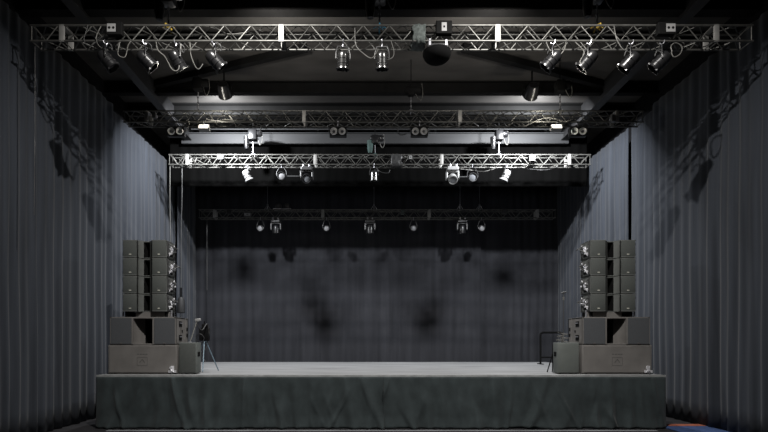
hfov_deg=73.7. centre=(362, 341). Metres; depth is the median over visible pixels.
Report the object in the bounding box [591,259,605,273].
grille
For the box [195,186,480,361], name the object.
curtain
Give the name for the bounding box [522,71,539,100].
floodlight
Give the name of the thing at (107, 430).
floor strip
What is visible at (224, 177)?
curtain
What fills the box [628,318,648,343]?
grille
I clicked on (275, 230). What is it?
head
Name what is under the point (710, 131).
stage curtain
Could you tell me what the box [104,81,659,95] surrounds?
roof beam
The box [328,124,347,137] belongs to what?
twin blinder
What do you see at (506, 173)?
can
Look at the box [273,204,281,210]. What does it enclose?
junction box
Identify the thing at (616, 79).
trim
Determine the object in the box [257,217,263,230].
round lamp
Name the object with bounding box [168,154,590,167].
lighting truss
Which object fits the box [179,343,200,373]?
speaker
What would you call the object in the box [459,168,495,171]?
cable
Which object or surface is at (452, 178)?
head
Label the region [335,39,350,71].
stage light
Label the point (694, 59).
wall
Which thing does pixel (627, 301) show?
grille
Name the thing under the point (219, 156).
box
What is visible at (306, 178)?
light
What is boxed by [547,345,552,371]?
stand
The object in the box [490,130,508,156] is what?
chain hoist
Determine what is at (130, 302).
grille
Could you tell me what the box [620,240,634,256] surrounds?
grille
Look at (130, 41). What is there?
cable
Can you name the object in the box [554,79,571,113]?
chain hoist
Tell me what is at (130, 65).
trim
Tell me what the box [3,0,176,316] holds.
wall
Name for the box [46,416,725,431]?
floor
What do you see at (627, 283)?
grille
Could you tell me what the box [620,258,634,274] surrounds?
grille
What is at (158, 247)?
grille
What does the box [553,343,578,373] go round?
speaker
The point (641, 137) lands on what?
stage curtain
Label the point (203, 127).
light
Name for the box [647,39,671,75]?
can
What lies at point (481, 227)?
round lamp
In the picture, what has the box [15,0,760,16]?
roof beam
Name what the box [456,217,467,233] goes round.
head
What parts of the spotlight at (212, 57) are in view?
colour frame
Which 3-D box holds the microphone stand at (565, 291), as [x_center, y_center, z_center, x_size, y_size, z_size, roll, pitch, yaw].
[4.386,-0.236,11.200,0.280,1.743,0.276,0,0,0]
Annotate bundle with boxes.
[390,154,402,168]
[410,23,425,51]
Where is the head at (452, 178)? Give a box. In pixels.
[445,164,458,183]
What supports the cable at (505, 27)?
attached to the lighting truss at (496, 34)
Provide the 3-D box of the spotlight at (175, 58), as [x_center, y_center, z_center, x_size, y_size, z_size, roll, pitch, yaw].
[-2.947,-4.540,8.157,0.269,0.505,0.327,0,0,40]
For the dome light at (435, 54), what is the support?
hanging from the lighting truss at (496, 34)
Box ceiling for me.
[41,17,730,146]
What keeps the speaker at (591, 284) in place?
on the speaker at (622, 303)
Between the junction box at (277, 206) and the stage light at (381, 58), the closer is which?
the stage light at (381, 58)
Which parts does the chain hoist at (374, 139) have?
motor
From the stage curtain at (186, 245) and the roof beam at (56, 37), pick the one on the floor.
the stage curtain at (186, 245)
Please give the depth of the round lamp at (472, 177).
13.86 m
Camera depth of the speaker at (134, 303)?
10.20 m
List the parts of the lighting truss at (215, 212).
splice plate, splice plate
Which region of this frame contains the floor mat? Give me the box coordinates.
[666,424,727,431]
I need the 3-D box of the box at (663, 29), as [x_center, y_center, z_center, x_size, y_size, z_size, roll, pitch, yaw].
[4.766,-4.923,8.075,0.267,0.188,0.130,0,0,0]
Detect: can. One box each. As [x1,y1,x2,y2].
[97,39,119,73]
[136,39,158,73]
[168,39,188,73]
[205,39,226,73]
[242,164,252,181]
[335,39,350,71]
[369,166,378,181]
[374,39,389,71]
[500,164,510,181]
[539,39,561,73]
[575,39,597,73]
[617,39,639,74]
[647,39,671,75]
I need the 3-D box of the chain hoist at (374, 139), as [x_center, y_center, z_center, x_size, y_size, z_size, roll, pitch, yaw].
[0.354,-5.693,14.045,0.490,1.214,0.259,0,0,0]
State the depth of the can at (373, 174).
13.86 m
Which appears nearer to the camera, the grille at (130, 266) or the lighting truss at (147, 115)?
the grille at (130, 266)
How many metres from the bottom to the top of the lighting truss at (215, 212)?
0.288 m
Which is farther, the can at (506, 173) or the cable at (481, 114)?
the can at (506, 173)
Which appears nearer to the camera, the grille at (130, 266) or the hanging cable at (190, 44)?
the hanging cable at (190, 44)
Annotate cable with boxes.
[34,141,34,201]
[84,25,105,45]
[117,41,130,57]
[156,42,181,70]
[190,44,202,69]
[197,324,208,361]
[206,119,245,121]
[210,27,261,34]
[355,29,377,58]
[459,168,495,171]
[481,114,512,127]
[505,27,535,39]
[536,117,573,122]
[556,332,568,341]
[575,42,584,64]
[614,26,627,50]
[670,42,682,57]
[690,28,734,47]
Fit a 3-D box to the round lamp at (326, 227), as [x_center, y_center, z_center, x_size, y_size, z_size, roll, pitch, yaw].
[-1.173,-3.773,16.450,0.247,0.459,0.241,0,0,0]
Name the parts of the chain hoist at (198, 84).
motor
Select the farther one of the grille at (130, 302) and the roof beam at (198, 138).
the roof beam at (198, 138)
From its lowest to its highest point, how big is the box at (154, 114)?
0.131 m
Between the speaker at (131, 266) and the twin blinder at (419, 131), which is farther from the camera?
the twin blinder at (419, 131)
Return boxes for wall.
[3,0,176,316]
[587,0,767,239]
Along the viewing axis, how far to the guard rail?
14.58 m
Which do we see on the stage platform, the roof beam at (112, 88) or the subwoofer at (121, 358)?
the subwoofer at (121, 358)
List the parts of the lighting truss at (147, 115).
splice plate, splice plate, splice plate, splice plate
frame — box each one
[122,310,173,316]
[582,310,634,316]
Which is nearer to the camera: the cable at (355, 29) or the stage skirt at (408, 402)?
the cable at (355, 29)
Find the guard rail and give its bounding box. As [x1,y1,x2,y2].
[537,331,562,364]
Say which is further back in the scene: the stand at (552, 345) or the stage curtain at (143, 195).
the stage curtain at (143, 195)
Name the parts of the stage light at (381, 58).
colour frame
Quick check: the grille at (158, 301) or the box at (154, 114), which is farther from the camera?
the box at (154, 114)
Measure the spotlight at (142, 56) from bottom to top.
0.501 m
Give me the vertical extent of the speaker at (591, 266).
0.347 m
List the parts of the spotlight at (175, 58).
colour frame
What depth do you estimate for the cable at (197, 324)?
10.95 m
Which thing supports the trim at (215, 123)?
attached to the ceiling
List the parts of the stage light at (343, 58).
colour frame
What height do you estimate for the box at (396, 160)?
0.354 m
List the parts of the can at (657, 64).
colour frame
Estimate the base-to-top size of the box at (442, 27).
0.204 m
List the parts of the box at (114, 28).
socket plate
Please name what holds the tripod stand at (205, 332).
on the stage platform
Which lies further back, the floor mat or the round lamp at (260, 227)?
the round lamp at (260, 227)
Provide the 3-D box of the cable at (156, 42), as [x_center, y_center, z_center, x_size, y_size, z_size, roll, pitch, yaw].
[-3.077,-4.514,8.100,0.413,0.468,0.017,0,0,0]
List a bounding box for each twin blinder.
[166,121,185,137]
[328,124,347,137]
[410,121,428,137]
[568,121,587,137]
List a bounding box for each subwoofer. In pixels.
[108,345,178,373]
[110,317,187,344]
[568,317,649,344]
[579,345,652,373]
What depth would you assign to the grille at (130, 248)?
10.20 m
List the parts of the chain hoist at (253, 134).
motor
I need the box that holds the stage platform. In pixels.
[96,362,665,376]
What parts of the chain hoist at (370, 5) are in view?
chain, motor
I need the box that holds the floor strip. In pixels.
[107,430,656,430]
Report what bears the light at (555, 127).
hanging from the lighting truss at (147, 115)
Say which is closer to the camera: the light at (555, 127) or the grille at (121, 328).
the grille at (121, 328)
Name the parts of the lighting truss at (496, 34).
splice plate, splice plate, splice plate, splice plate, frame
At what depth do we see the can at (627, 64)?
8.08 m
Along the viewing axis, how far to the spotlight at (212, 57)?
8.07 m
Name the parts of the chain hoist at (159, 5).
chain, motor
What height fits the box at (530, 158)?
0.135 m
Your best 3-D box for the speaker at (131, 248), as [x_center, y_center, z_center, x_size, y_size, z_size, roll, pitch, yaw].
[-4.295,-1.860,10.435,1.067,0.347,0.490,0,0,0]
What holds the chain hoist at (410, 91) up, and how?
hanging from the ceiling
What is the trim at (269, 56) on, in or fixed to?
attached to the ceiling
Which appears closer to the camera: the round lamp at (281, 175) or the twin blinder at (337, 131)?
the twin blinder at (337, 131)
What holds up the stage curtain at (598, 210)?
on the floor
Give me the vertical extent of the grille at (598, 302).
0.319 m
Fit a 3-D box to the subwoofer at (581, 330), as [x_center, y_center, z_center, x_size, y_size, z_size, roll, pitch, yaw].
[4.997,-0.217,10.441,1.376,0.552,0.719,0,0,0]
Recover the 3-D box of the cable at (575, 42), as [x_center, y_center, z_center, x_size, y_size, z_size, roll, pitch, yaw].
[3.474,-4.553,8.100,0.250,0.397,0.016,0,0,0]
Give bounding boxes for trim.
[61,0,191,139]
[154,42,307,87]
[191,123,549,129]
[461,43,603,87]
[561,0,709,139]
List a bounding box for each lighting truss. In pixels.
[29,24,753,50]
[123,110,643,127]
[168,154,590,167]
[198,209,555,219]
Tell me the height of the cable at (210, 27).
0.147 m
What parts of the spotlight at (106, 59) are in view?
colour frame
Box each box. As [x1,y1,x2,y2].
[107,21,123,36]
[152,112,157,118]
[217,154,223,159]
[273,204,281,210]
[282,204,290,210]
[435,20,451,35]
[528,156,534,161]
[609,114,615,122]
[656,22,675,36]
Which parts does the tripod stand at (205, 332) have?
leg, leg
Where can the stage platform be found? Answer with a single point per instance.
(226, 369)
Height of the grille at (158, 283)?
0.319 m
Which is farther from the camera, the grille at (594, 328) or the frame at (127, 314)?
the frame at (127, 314)
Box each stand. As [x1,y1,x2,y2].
[199,321,218,371]
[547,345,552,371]
[561,291,565,342]
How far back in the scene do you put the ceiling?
11.54 m
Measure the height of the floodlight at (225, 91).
0.621 m
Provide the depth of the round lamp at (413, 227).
16.38 m
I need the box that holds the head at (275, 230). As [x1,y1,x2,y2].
[270,217,281,233]
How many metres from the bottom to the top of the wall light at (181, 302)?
0.690 m
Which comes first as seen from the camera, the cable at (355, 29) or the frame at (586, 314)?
the cable at (355, 29)
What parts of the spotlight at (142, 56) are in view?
colour frame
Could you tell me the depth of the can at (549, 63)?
8.07 m
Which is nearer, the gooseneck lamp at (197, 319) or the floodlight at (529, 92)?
the gooseneck lamp at (197, 319)
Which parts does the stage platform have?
edge trim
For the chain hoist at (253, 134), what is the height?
1.214 m
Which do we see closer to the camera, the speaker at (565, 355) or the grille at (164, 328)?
the grille at (164, 328)
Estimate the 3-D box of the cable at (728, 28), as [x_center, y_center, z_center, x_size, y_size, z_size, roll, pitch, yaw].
[5.617,-4.895,8.230,0.727,0.321,0.016,0,0,0]
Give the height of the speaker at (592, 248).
0.347 m
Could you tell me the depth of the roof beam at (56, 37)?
10.39 m
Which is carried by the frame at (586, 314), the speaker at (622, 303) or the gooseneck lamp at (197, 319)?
the speaker at (622, 303)
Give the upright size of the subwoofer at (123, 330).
0.552 m
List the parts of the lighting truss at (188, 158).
splice plate, splice plate, splice plate, splice plate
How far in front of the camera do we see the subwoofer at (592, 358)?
10.09 m
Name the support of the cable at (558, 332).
on the speaker at (565, 355)
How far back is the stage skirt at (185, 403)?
9.76 m
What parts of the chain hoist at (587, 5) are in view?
chain, motor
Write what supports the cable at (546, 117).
attached to the lighting truss at (147, 115)
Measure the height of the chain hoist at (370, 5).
1.280 m
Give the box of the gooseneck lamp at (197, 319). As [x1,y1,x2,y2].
[188,318,200,342]
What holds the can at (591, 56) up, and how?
hanging from the lighting truss at (496, 34)
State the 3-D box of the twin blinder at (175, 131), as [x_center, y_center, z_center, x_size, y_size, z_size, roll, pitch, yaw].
[-4.128,-4.702,11.320,0.429,0.330,0.170,0,0,0]
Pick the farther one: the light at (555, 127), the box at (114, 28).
the light at (555, 127)
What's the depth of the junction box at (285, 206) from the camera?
16.47 m
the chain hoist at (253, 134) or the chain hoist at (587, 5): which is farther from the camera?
the chain hoist at (253, 134)
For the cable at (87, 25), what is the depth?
8.10 m
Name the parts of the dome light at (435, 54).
mounting plate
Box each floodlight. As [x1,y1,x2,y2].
[216,71,233,99]
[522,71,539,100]
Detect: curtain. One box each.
[0,0,112,431]
[113,111,174,316]
[170,130,586,186]
[176,186,195,342]
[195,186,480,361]
[481,186,557,362]
[557,128,628,342]
[631,110,652,373]
[652,10,767,431]
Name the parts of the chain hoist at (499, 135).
motor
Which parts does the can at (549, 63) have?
colour frame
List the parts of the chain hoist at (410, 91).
motor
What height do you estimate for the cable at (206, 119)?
0.065 m
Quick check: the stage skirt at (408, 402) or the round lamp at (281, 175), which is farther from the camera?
the round lamp at (281, 175)
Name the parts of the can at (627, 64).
colour frame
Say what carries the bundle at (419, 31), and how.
attached to the lighting truss at (496, 34)
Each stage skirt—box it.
[95,377,384,429]
[383,377,666,428]
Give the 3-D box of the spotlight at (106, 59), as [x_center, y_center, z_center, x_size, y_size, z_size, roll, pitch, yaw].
[-4.047,-4.540,8.142,0.330,0.505,0.269,0,0,-20]
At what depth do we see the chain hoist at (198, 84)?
11.35 m
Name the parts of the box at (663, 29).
socket plate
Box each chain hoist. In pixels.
[154,0,184,32]
[192,77,209,114]
[244,129,262,156]
[365,0,395,32]
[367,134,384,155]
[404,83,422,114]
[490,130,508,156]
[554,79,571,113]
[582,0,613,32]
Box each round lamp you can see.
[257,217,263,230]
[276,164,286,179]
[323,217,329,230]
[410,217,416,230]
[467,164,477,181]
[478,217,484,230]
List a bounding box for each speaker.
[122,240,177,260]
[122,258,180,277]
[122,276,175,294]
[122,294,177,312]
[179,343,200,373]
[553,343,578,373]
[576,240,635,260]
[577,294,635,312]
[579,258,635,277]
[580,276,635,294]
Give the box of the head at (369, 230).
[364,217,374,233]
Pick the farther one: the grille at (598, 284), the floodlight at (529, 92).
the floodlight at (529, 92)
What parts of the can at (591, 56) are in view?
colour frame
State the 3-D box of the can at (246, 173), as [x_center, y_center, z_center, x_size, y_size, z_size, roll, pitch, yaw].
[-3.141,-4.601,13.936,0.287,0.474,0.257,0,0,-30]
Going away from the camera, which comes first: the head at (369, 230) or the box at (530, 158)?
the box at (530, 158)
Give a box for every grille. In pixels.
[111,318,131,343]
[123,241,137,256]
[123,259,137,274]
[123,277,137,292]
[123,295,137,310]
[152,241,165,255]
[152,259,165,273]
[152,277,165,292]
[152,295,165,310]
[154,318,174,343]
[584,318,604,343]
[591,241,605,255]
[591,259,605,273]
[591,277,605,292]
[591,295,605,310]
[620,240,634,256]
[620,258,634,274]
[620,276,634,292]
[620,294,634,310]
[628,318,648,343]
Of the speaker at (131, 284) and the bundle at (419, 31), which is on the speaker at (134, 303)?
the speaker at (131, 284)
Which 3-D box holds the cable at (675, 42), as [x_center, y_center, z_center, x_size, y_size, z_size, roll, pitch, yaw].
[4.960,-4.619,8.100,0.195,0.238,0.016,0,0,0]
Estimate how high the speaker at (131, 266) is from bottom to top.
0.347 m
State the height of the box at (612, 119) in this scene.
0.153 m
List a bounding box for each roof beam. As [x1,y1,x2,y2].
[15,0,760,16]
[55,32,712,39]
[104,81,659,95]
[125,103,634,118]
[181,124,568,144]
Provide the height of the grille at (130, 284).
0.329 m
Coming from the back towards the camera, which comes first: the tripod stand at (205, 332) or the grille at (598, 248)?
the tripod stand at (205, 332)
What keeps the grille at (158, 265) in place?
attached to the speaker at (131, 266)
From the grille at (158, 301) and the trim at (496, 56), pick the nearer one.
the grille at (158, 301)
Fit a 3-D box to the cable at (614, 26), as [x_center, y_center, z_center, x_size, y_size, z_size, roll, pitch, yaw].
[4.081,-4.806,8.100,0.234,0.389,0.014,0,0,0]
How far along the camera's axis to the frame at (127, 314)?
10.32 m
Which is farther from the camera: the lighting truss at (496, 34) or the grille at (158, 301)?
the grille at (158, 301)
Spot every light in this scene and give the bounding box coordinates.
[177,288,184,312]
[198,121,210,131]
[300,164,313,183]
[423,38,450,65]
[550,123,562,131]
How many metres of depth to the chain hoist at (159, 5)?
8.21 m
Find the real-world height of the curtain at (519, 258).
7.060 m
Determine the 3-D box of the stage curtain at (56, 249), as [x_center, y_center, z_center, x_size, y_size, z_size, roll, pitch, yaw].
[-5.787,-1.925,8.524,0.121,7.110,6.656,0,0,0]
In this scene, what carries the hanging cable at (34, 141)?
hanging from the lighting truss at (496, 34)
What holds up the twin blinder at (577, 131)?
hanging from the lighting truss at (147, 115)
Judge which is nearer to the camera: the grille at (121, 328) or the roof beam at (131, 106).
the grille at (121, 328)
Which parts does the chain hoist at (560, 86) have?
chain, motor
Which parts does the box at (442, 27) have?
socket plate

